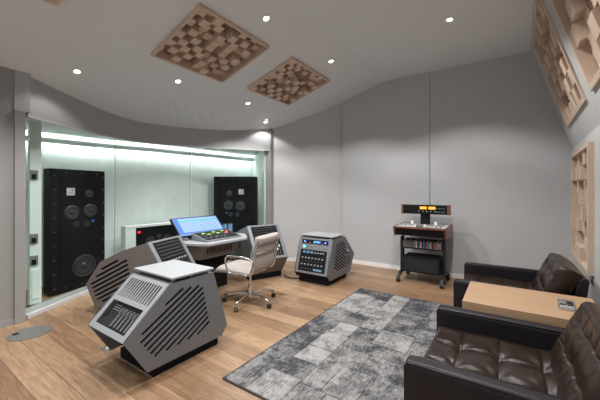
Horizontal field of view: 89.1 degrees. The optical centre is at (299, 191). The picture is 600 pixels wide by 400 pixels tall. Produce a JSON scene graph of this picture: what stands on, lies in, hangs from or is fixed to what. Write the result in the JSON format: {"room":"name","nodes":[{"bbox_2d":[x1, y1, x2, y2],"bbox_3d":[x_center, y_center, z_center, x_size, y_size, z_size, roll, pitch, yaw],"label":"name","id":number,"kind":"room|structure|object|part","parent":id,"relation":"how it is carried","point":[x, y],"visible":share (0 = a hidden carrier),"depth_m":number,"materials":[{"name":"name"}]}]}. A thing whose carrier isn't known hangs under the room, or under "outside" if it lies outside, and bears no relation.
{"room":"studio","nodes":[
{"label":"studio","id":0,"kind":"room"},
{"bbox_2d":[0,66,13,320],"bbox_3d":[-4.616,0.010,1.955,0.570,2.980,4.030,0,0,34],"label":"wall","id":1,"kind":"structure","parent":0,"point":[6,74],"depth_m":3.41,"materials":[{"name":"grey paint"}]},
{"bbox_2d":[0,318,13,327],"bbox_3d":[-4.374,1.465,1.791,0.015,0.070,4.030,0,0,34],"label":"baseboard","id":2,"kind":"structure","parent":1,"relation":"attached to","point":[9,322],"depth_m":3.40,"materials":[{"name":"grey paint"}]},
{"bbox_2d":[14,110,25,324],"bbox_3d":[-3.301,0.285,3.555,0.260,2.430,0.095,0,0,34],"label":"trim","id":3,"kind":"structure","parent":1,"relation":"attached to","point":[19,116],"depth_m":3.48,"materials":[{"name":"grey paint"}]},
{"bbox_2d":[26,261,229,319],"bbox_3d":[-2.344,1.475,5.442,1.157,0.050,4.191,0,0,41],"label":"trim","id":4,"kind":"structure","parent":1,"relation":"attached to","point":[54,302],"depth_m":4.04,"materials":[{"name":"silver metal"}]},
{"bbox_2d":[28,121,41,304],"bbox_3d":[-3.439,0.269,3.961,0.115,2.358,0.120,0,0,34],"label":"post","id":5,"kind":"object","parent":4,"relation":"on","point":[34,128],"visible":1,"depth_m":3.94,"materials":[{"name":"white paint"}]},
{"bbox_3d":[-3.415,1.190,3.945,0.012,0.380,0.080,0,0,34],"label":"door","id":6,"kind":"part","parent":5,"relation":"part of","materials":[{"name":"white paint"}]},
{"bbox_2d":[26,133,252,289],"bbox_3d":[-2.952,0.150,6.136,0.254,2.700,5.051,0,0,43],"label":"wall","id":7,"kind":"structure","parent":0,"point":[151,187],"depth_m":5.87,"materials":[{"name":"paint"}]},
{"bbox_2d":[14,69,271,149],"bbox_3d":[-2.311,-1.171,5.351,1.035,0.558,4.126,0,0,40],"label":"wall","id":8,"kind":"structure","parent":0,"point":[32,96],"depth_m":4.84,"materials":[{"name":"grey paint"}]},
{"bbox_2d":[28,118,254,312],"bbox_3d":[-2.271,0.282,5.394,0.837,2.335,4.014,0,0,41],"label":"window","id":9,"kind":"structure","parent":8,"relation":"in","point":[28,118],"depth_m":5.08,"materials":[{"name":"clear glass"}]},
{"bbox_2d":[26,115,269,150],"bbox_3d":[-2.268,-0.892,5.395,0.984,0.025,4.006,0,0,41],"label":"trim","id":10,"kind":"structure","parent":8,"relation":"attached to","point":[27,116],"depth_m":5.05,"materials":[{"name":"silver metal"}]},
{"bbox_2d":[26,118,261,156],"bbox_3d":[-2.455,-0.931,5.846,1.738,0.038,5.091,0,0,41],"label":"niche","id":11,"kind":"object","parent":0,"point":[47,129],"visible":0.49,"depth_m":5.20,"materials":[{"name":"white paint"}]},
{"bbox_2d":[0,259,460,399],"bbox_3d":[-1.130,1.550,3.312,8.800,0.100,10.200,0,0,34],"label":"floor","id":12,"kind":"structure","parent":0,"point":[67,362],"depth_m":3.02,"materials":[{"name":"brown wood"}]},
{"bbox_2d":[6,325,51,340],"bbox_3d":[-2.873,1.496,3.242,0.360,0.006,0.360,0,0,34],"label":"floor hatch","id":13,"kind":"object","parent":12,"relation":"on","point":[34,331],"visible":1,"depth_m":3.22,"materials":[{"name":"silver metal"}]},
{"bbox_2d":[43,168,104,295],"bbox_3d":[-3.461,0.570,4.728,0.212,1.820,0.774,0,0,25],"label":"loudspeaker","id":14,"kind":"object","parent":12,"relation":"on","point":[73,200],"visible":0.95,"depth_m":4.58,"materials":[{"name":"black paint"}]},
{"bbox_2d":[102,345,115,350],"bbox_3d":[-1.830,1.496,2.943,0.140,0.006,0.140,0,0,34],"label":"grommet","id":15,"kind":"object","parent":12,"relation":"on","point":[104,348],"visible":0.41,"depth_m":2.91,"materials":[{"name":"silver metal"}]},
{"bbox_2d":[86,235,195,315],"bbox_3d":[-1.957,1.042,3.896,1.220,0.916,0.620,0,0,13],"label":"rack","id":16,"kind":"object","parent":12,"relation":"on","point":[110,273],"visible":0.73,"depth_m":3.67,"materials":[{"name":"beige metal"}]},
{"bbox_3d":[-2.032,0.995,3.599,1.210,0.810,0.008,0,0,13],"label":"panel","id":17,"kind":"part","parent":16,"relation":"part of","materials":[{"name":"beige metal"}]},
{"bbox_3d":[-1.535,0.858,3.798,0.354,0.548,0.620,0,0,13],"label":"frame","id":18,"kind":"part","parent":16,"relation":"part of","materials":[{"name":"grey metal"}]},
{"bbox_2d":[121,222,171,250],"bbox_3d":[-2.739,1.050,5.826,0.170,0.900,1.220,0,0,34],"label":"housing","id":19,"kind":"object","parent":12,"relation":"on","point":[128,233],"visible":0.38,"depth_m":5.36,"materials":[{"name":"white paint"}]},
{"bbox_3d":[-3.036,1.070,5.399,0.160,0.860,0.180,0,0,34],"label":"panel","id":20,"kind":"part","parent":19,"relation":"part of","materials":[{"name":"white paint"}]},
{"bbox_3d":[-2.739,0.620,5.826,0.170,0.039,1.220,0,0,34],"label":"panel","id":21,"kind":"part","parent":19,"relation":"part of","materials":[{"name":"white paint"}]},
{"bbox_2d":[136,225,177,245],"bbox_3d":[-2.736,0.893,5.836,0.164,0.490,0.860,0,0,34],"label":"loudspeaker","id":22,"kind":"object","parent":19,"relation":"on","point":[144,235],"visible":0.53,"depth_m":5.71,"materials":[{"name":"black paint"}]},
{"bbox_2d":[88,260,226,376],"bbox_3d":[-1.268,1.112,2.826,0.624,0.776,1.002,0,0,34],"label":"equipment rack","id":23,"kind":"object","parent":12,"relation":"on","point":[171,312],"visible":1,"depth_m":2.65,"materials":[{"name":"grey metal"}]},
{"bbox_3d":[-1.520,1.093,2.997,0.008,0.645,1.000,0,0,34],"label":"panel","id":24,"kind":"part","parent":23,"relation":"part of","materials":[{"name":"grey metal"}]},
{"bbox_3d":[-1.444,0.948,2.568,0.582,0.356,0.376,0,0,34],"label":"panel","id":25,"kind":"part","parent":23,"relation":"part of","materials":[{"name":"silver metal"}]},
{"bbox_3d":[-1.206,0.733,2.917,0.624,0.018,0.440,0,0,34],"label":"plate","id":26,"kind":"part","parent":23,"relation":"part of","materials":[{"name":"silver metal"}]},
{"bbox_3d":[-1.017,1.093,2.655,0.008,0.645,1.000,0,0,34],"label":"panel","id":27,"kind":"part","parent":23,"relation":"part of","materials":[{"name":"grey metal"}]},
{"bbox_2d":[182,233,246,286],"bbox_3d":[-1.392,1.110,4.810,0.880,0.780,1.280,0,0,34],"label":"desk","id":28,"kind":"object","parent":12,"relation":"on","point":[210,254],"visible":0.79,"depth_m":4.62,"materials":[{"name":"silver metal"}]},
{"bbox_2d":[169,215,223,237],"bbox_3d":[-1.597,0.558,4.830,0.272,0.320,0.861,0,0,34],"label":"monitor","id":29,"kind":"object","parent":28,"relation":"on","point":[184,227],"visible":0.79,"depth_m":4.76,"materials":[{"name":"black paint"}]},
{"bbox_2d":[192,229,240,241],"bbox_3d":[-1.279,0.667,4.727,0.350,0.102,0.680,0,0,34],"label":"control surface","id":30,"kind":"object","parent":28,"relation":"on","point":[215,235],"visible":1,"depth_m":4.63,"materials":[{"name":"grey plastic"}]},
{"bbox_2d":[226,223,232,231],"bbox_3d":[-1.248,0.634,5.372,0.065,0.170,0.110,0,0,34],"label":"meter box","id":31,"kind":"object","parent":28,"relation":"on","point":[229,225],"visible":0.57,"depth_m":5.36,"materials":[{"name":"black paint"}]},
{"bbox_2d":[214,177,257,258],"bbox_3d":[-1.421,0.570,6.768,0.940,1.820,0.212,0,0,-1],"label":"loudspeaker","id":32,"kind":"object","parent":12,"relation":"on","point":[235,198],"visible":0.64,"depth_m":6.68,"materials":[{"name":"black paint"}]},
{"bbox_2d":[214,232,279,311],"bbox_3d":[-0.699,1.031,4.128,0.790,0.937,0.749,0,0,24],"label":"office chair","id":33,"kind":"object","parent":12,"relation":"on","point":[263,251],"visible":1,"depth_m":4.02,"materials":[{"name":"white leather"}]},
{"bbox_3d":[-0.858,1.390,4.160,0.364,0.074,0.035,0,0,2],"label":"leg","id":34,"kind":"part","parent":33,"relation":"part of","materials":[{"name":"silver metal"}]},
{"bbox_3d":[-0.822,0.830,3.921,0.710,0.482,0.029,0,0,24],"label":"rail","id":35,"kind":"part","parent":33,"relation":"part of","materials":[{"name":"silver metal"}]},
{"bbox_3d":[-0.781,0.938,3.867,0.432,0.261,0.060,0,0,24],"label":"armrest","id":36,"kind":"part","parent":33,"relation":"part of","materials":[{"name":"silver metal"}]},
{"bbox_3d":[-0.741,1.390,3.982,0.035,0.074,0.370,0,0,20],"label":"leg","id":37,"kind":"part","parent":33,"relation":"part of","materials":[{"name":"silver metal"}]},
{"bbox_3d":[-0.780,1.033,4.200,0.566,0.098,0.517,0,0,24],"label":"seat","id":38,"kind":"part","parent":33,"relation":"part of","materials":[{"name":"beige leather"}]},
{"bbox_3d":[-0.537,1.390,4.042,0.363,0.074,0.035,0,0,39],"label":"leg","id":39,"kind":"part","parent":33,"relation":"part of","materials":[{"name":"silver metal"}]},
{"bbox_3d":[-0.480,0.831,4.064,0.133,0.394,0.517,0,0,24],"label":"backrest","id":40,"kind":"part","parent":33,"relation":"part of","materials":[{"name":"beige leather"}]},
{"bbox_3d":[-0.527,1.390,4.256,0.368,0.074,0.035,0,0,-34],"label":"leg","id":41,"kind":"part","parent":33,"relation":"part of","materials":[{"name":"silver metal"}]},
{"bbox_3d":[-0.598,0.830,4.416,0.710,0.482,0.029,0,0,24],"label":"rail","id":42,"kind":"part","parent":33,"relation":"part of","materials":[{"name":"silver metal"}]},
{"bbox_2d":[229,224,287,280],"bbox_3d":[-0.806,1.042,5.638,0.620,0.916,1.220,0,0,-35],"label":"rack","id":43,"kind":"object","parent":12,"relation":"on","point":[245,248],"visible":0.41,"depth_m":5.33,"materials":[{"name":"grey metal"}]},
{"bbox_3d":[-1.061,0.995,5.469,0.008,0.810,1.210,0,0,-35],"label":"panel","id":44,"kind":"part","parent":43,"relation":"part of","materials":[{"name":"grey metal"}]},
{"bbox_3d":[-0.560,0.858,5.281,0.620,0.548,0.354,0,0,-35],"label":"frame","id":45,"kind":"part","parent":43,"relation":"part of","materials":[{"name":"grey metal"}]},
{"bbox_3d":[-0.523,1.261,5.227,0.586,0.278,0.201,0,0,-35],"label":"kick panel","id":46,"kind":"part","parent":43,"relation":"part of","materials":[{"name":"beige metal"}]},
{"bbox_2d":[294,231,353,285],"bbox_3d":[0.447,1.112,5.359,0.649,0.776,1.002,0,0,34],"label":"console","id":47,"kind":"object","parent":12,"relation":"on","point":[323,258],"visible":1,"depth_m":5.05,"materials":[{"name":"grey metal"}]},
{"bbox_3d":[0.186,1.093,5.538,0.008,0.645,1.000,0,0,34],"label":"panel","id":48,"kind":"part","parent":47,"relation":"part of","materials":[{"name":"grey metal"}]},
{"bbox_3d":[0.190,1.369,4.982,0.605,0.087,0.085,0,0,34],"label":"kick panel","id":49,"kind":"part","parent":47,"relation":"part of","materials":[{"name":"black"}]},
{"bbox_3d":[0.217,1.052,5.021,0.605,0.564,0.183,0,0,34],"label":"frame","id":50,"kind":"part","parent":47,"relation":"part of","materials":[{"name":"grey metal"}]},
{"bbox_3d":[0.386,0.733,5.269,0.649,0.018,0.440,0,0,34],"label":"plate","id":51,"kind":"part","parent":47,"relation":"part of","materials":[{"name":"silver metal"}]},
{"bbox_3d":[0.709,1.093,5.181,0.008,0.645,1.000,0,0,34],"label":"panel","id":52,"kind":"part","parent":47,"relation":"part of","materials":[{"name":"grey metal"}]},
{"bbox_2d":[222,288,451,399],"bbox_3d":[0.711,1.494,3.207,1.344,0.009,2.764,0,0,34],"label":"rug","id":53,"kind":"object","parent":12,"relation":"on","point":[358,348],"visible":0.91,"depth_m":2.83,"materials":[{"name":"fabric"}]},
{"bbox_2d":[396,235,449,288],"bbox_3d":[2.095,1.131,5.174,0.728,0.739,0.700,0,0,34],"label":"trolley","id":54,"kind":"object","parent":12,"relation":"on","point":[444,274],"visible":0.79,"depth_m":5.07,"materials":[{"name":"black metal"}]},
{"bbox_2d":[401,252,442,275],"bbox_3d":[2.069,1.198,5.137,0.600,0.235,0.501,0,0,34],"label":"case","id":55,"kind":"object","parent":54,"relation":"on","point":[432,264],"visible":0.85,"depth_m":4.99,"materials":[{"name":"black"}]},
{"bbox_3d":[1.949,1.198,4.961,0.560,0.195,0.007,0,0,34],"label":"plate","id":56,"kind":"part","parent":55,"relation":"part of","materials":[{"name":"black metal"}]},
{"bbox_2d":[402,237,442,251],"bbox_3d":[2.069,0.877,5.137,0.628,0.155,0.220,0,0,34],"label":"shelf","id":57,"kind":"object","parent":54,"relation":"attached to","point":[403,247],"depth_m":5.16,"materials":[{"name":"black metal"}]},
{"bbox_2d":[393,204,452,238],"bbox_3d":[2.091,0.490,5.170,0.810,0.540,0.721,0,0,34],"label":"machine","id":58,"kind":"object","parent":54,"relation":"on","point":[424,228],"visible":1,"depth_m":5.08,"materials":[{"name":"brown wood"}]},
{"bbox_3d":[2.072,0.570,5.141,0.746,0.027,0.590,0,0,34],"label":"deck plate","id":59,"kind":"part","parent":58,"relation":"part of","materials":[{"name":"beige metal"}]},
{"bbox_3d":[2.171,0.470,5.286,0.150,0.200,0.040,0,0,34],"label":"bridge post","id":60,"kind":"part","parent":58,"relation":"part of","materials":[{"name":"black metal"}]},
{"bbox_2d":[404,301,599,399],"bbox_3d":[1.253,1.080,1.733,1.030,0.840,0.996,0,0,34],"label":"leather armchair","id":61,"kind":"object","parent":12,"relation":"on","point":[471,355],"visible":1,"depth_m":1.72,"materials":[{"name":"brown leather"}]},
{"bbox_3d":[0.969,1.119,1.381,0.955,0.462,0.095,0,0,34],"label":"arm","id":62,"kind":"part","parent":61,"relation":"part of","materials":[{"name":"leather"}]},
{"bbox_2d":[424,326,556,395],"bbox_3d":[1.138,1.090,1.811,0.732,0.164,0.809,0,0,34],"label":"seat cushion","id":63,"kind":"object","parent":61,"relation":"on","point":[530,364],"depth_m":1.90,"materials":[{"name":"brown leather"}]},
{"bbox_3d":[1.476,1.119,2.125,0.955,0.462,0.095,0,0,34],"label":"arm","id":64,"kind":"part","parent":61,"relation":"part of","materials":[{"name":"leather"}]},
{"bbox_2d":[549,301,599,399],"bbox_3d":[1.508,0.894,1.559,0.329,0.467,0.805,0,0,34],"label":"cushion","id":65,"kind":"object","parent":61,"relation":"on","point":[574,352],"depth_m":1.60,"materials":[{"name":"brown leather"}]},
{"bbox_2d":[453,253,589,307],"bbox_3d":[2.260,1.080,3.210,1.030,0.840,1.011,0,0,34],"label":"leather armchair","id":66,"kind":"object","parent":12,"relation":"on","point":[557,274],"visible":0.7,"depth_m":3.08,"materials":[{"name":"brown leather"}]},
{"bbox_2d":[464,274,531,288],"bbox_3d":[2.145,1.090,3.288,0.732,0.164,0.824,0,0,34],"label":"seat cushion","id":67,"kind":"object","parent":66,"relation":"on","point":[507,280],"depth_m":3.53,"materials":[{"name":"brown leather"}]},
{"bbox_3d":[2.488,1.119,3.608,0.955,0.462,0.095,0,0,34],"label":"arm","id":68,"kind":"part","parent":66,"relation":"part of","materials":[{"name":"leather"}]},
{"bbox_3d":[1.972,1.119,2.852,0.955,0.462,0.095,0,0,34],"label":"arm","id":69,"kind":"part","parent":66,"relation":"part of","materials":[{"name":"wood"}]},
{"bbox_2d":[532,253,582,294],"bbox_3d":[2.515,0.894,3.036,0.329,0.467,0.820,0,0,34],"label":"cushion","id":70,"kind":"object","parent":66,"relation":"on","point":[556,274],"depth_m":2.74,"materials":[{"name":"brown leather"}]},
{"bbox_3d":[2.614,1.046,2.968,0.172,0.608,0.818,0,0,34],"label":"frame","id":71,"kind":"part","parent":66,"relation":"part of","materials":[{"name":"leather"}]},
{"bbox_2d":[462,281,594,327],"bbox_3d":[1.820,1.180,2.438,0.860,0.640,0.640,0,0,34],"label":"side table","id":72,"kind":"object","parent":12,"relation":"on","point":[517,303],"visible":0.37,"depth_m":2.37,"materials":[{"name":"brown wood"}]},
{"bbox_2d":[557,299,575,311],"bbox_3d":[1.971,0.848,2.257,0.098,0.022,0.275,0,0,38],"label":"power socket plate","id":73,"kind":"object","parent":72,"relation":"on","point":[567,305],"visible":0.91,"depth_m":2.25,"materials":[{"name":"silver metal"}]},
{"bbox_2d":[253,151,265,224],"bbox_3d":[-0.877,0.200,7.387,0.310,2.600,1.550,0,0,-19],"label":"wall","id":74,"kind":"structure","parent":0,"point":[259,164],"depth_m":6.90,"materials":[{"name":"white paint"}]},
{"bbox_2d":[26,135,253,161],"bbox_3d":[-2.727,-0.810,6.030,0.104,0.084,4.662,0,0,44],"label":"trim","id":75,"kind":"structure","parent":74,"relation":"attached to","point":[44,139],"depth_m":5.65,"materials":[{"name":"white paint"}]},
{"bbox_2d":[0,0,532,129],"bbox_3d":[-0.651,-1.713,2.442,7.028,0.957,9.300,0,0,34],"label":"ceiling","id":76,"kind":"structure","parent":0,"point":[371,43],"depth_m":4.01,"materials":[{"name":"white paint"}]},
{"bbox_2d":[43,0,60,6],"bbox_3d":[-2.185,-1.921,2.095,0.976,0.423,1.130,0,0,34],"label":"acoustic panel","id":77,"kind":"object","parent":76,"relation":"in","point":[53,2],"visible":1,"depth_m":2.76,"materials":[{"name":"brown wood"}]},
{"bbox_2d":[71,68,82,74],"bbox_3d":[-2.752,-1.490,3.764,0.117,0.046,0.120,0,0,28],"label":"recessed light","id":78,"kind":"object","parent":76,"relation":"in","point":[77,71],"visible":1,"depth_m":3.76,"materials":[{"name":"white paint"}]},
{"bbox_2d":[174,79,181,83],"bbox_3d":[-1.761,-1.599,4.404,0.117,0.046,0.120,0,0,28],"label":"recessed light","id":79,"kind":"object","parent":76,"relation":"in","point":[177,81],"visible":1,"depth_m":4.40,"materials":[{"name":"white paint"}]},
{"bbox_2d":[151,3,269,82],"bbox_3d":[-1.127,-1.870,3.940,0.976,0.423,1.130,0,0,34],"label":"acoustic panel","id":80,"kind":"object","parent":76,"relation":"in","point":[206,43],"visible":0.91,"depth_m":3.87,"materials":[{"name":"brown wood"}]},
{"bbox_2d":[261,14,270,21],"bbox_3d":[-0.407,-2.078,3.648,0.117,0.046,0.120,0,0,28],"label":"recessed light","id":81,"kind":"object","parent":76,"relation":"in","point":[265,18],"visible":1,"depth_m":3.64,"materials":[{"name":"white paint"}]},
{"bbox_2d":[247,56,329,105],"bbox_3d":[-0.180,-1.887,5.231,0.957,0.417,1.130,0,0,34],"label":"acoustic panel","id":82,"kind":"object","parent":76,"relation":"in","point":[291,80],"visible":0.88,"depth_m":5.22,"materials":[{"name":"brown wood"}]},
{"bbox_2d":[444,16,454,21],"bbox_3d":[1.896,-2.187,3.863,0.120,0.011,0.120,0,0,34],"label":"recessed light","id":83,"kind":"object","parent":76,"relation":"in","point":[448,19],"visible":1,"depth_m":3.86,"materials":[{"name":"white paint"}]},
{"bbox_2d":[272,104,341,257],"bbox_3d":[-0.002,-0.400,6.919,2.000,3.800,1.270,0,0,34],"label":"wall","id":84,"kind":"structure","parent":0,"point":[307,150],"depth_m":6.62,"materials":[{"name":"paint"}]},
{"bbox_2d":[266,129,273,224],"bbox_3d":[-0.639,0.075,6.633,0.130,2.850,0.160,0,0,34],"label":"trim","id":85,"kind":"structure","parent":84,"relation":"attached to","point":[269,154],"depth_m":6.56,"materials":[{"name":"grey paint"}]},
{"bbox_2d":[342,51,570,273],"bbox_3d":[2.797,-0.400,5.566,4.250,3.800,0.450,0,0,34],"label":"wall","id":86,"kind":"structure","parent":0,"point":[500,150],"depth_m":5.28,"materials":[{"name":"paint"}]},
{"bbox_2d":[352,260,463,278],"bbox_3d":[2.455,1.462,5.526,3.730,0.075,0.022,0,0,34],"label":"baseboard","id":87,"kind":"structure","parent":86,"relation":"attached to","point":[454,275],"depth_m":6.04,"materials":[{"name":"white paint"}]},
{"bbox_2d":[429,72,429,253],"bbox_3d":[2.377,-0.383,5.584,0.015,3.615,0.016,0,0,34],"label":"trim","id":88,"kind":"structure","parent":86,"relation":"attached to","point":[429,72],"depth_m":5.58,"materials":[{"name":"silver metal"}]},
{"bbox_2d":[531,0,599,304],"bbox_3d":[1.182,-0.355,1.077,0.483,3.711,9.100,0,0,36],"label":"wall","id":89,"kind":"structure","parent":0,"point":[585,127],"depth_m":2.96,"materials":[{"name":"grey paint"}]},
{"bbox_2d":[533,0,586,126],"bbox_3d":[3.041,-1.496,3.571,0.483,1.259,1.490,0,0,36],"label":"acoustic panel","id":90,"kind":"object","parent":89,"relation":"in","point":[569,95],"visible":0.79,"depth_m":3.58,"materials":[{"name":"brown wood"}]},
{"bbox_2d":[550,0,599,91],"bbox_3d":[1.963,-1.496,2.109,0.483,1.259,1.490,0,0,36],"label":"acoustic panel","id":91,"kind":"object","parent":89,"relation":"in","point":[579,20],"visible":1,"depth_m":2.52,"materials":[{"name":"brown wood"}]},
{"bbox_2d":[571,141,593,275],"bbox_3d":[3.314,0.165,3.550,0.120,1.330,1.380,0,0,36],"label":"acoustic panel","id":92,"kind":"object","parent":89,"relation":"in","point":[582,160],"visible":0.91,"depth_m":3.44,"materials":[{"name":"brown wood"}]}
]}

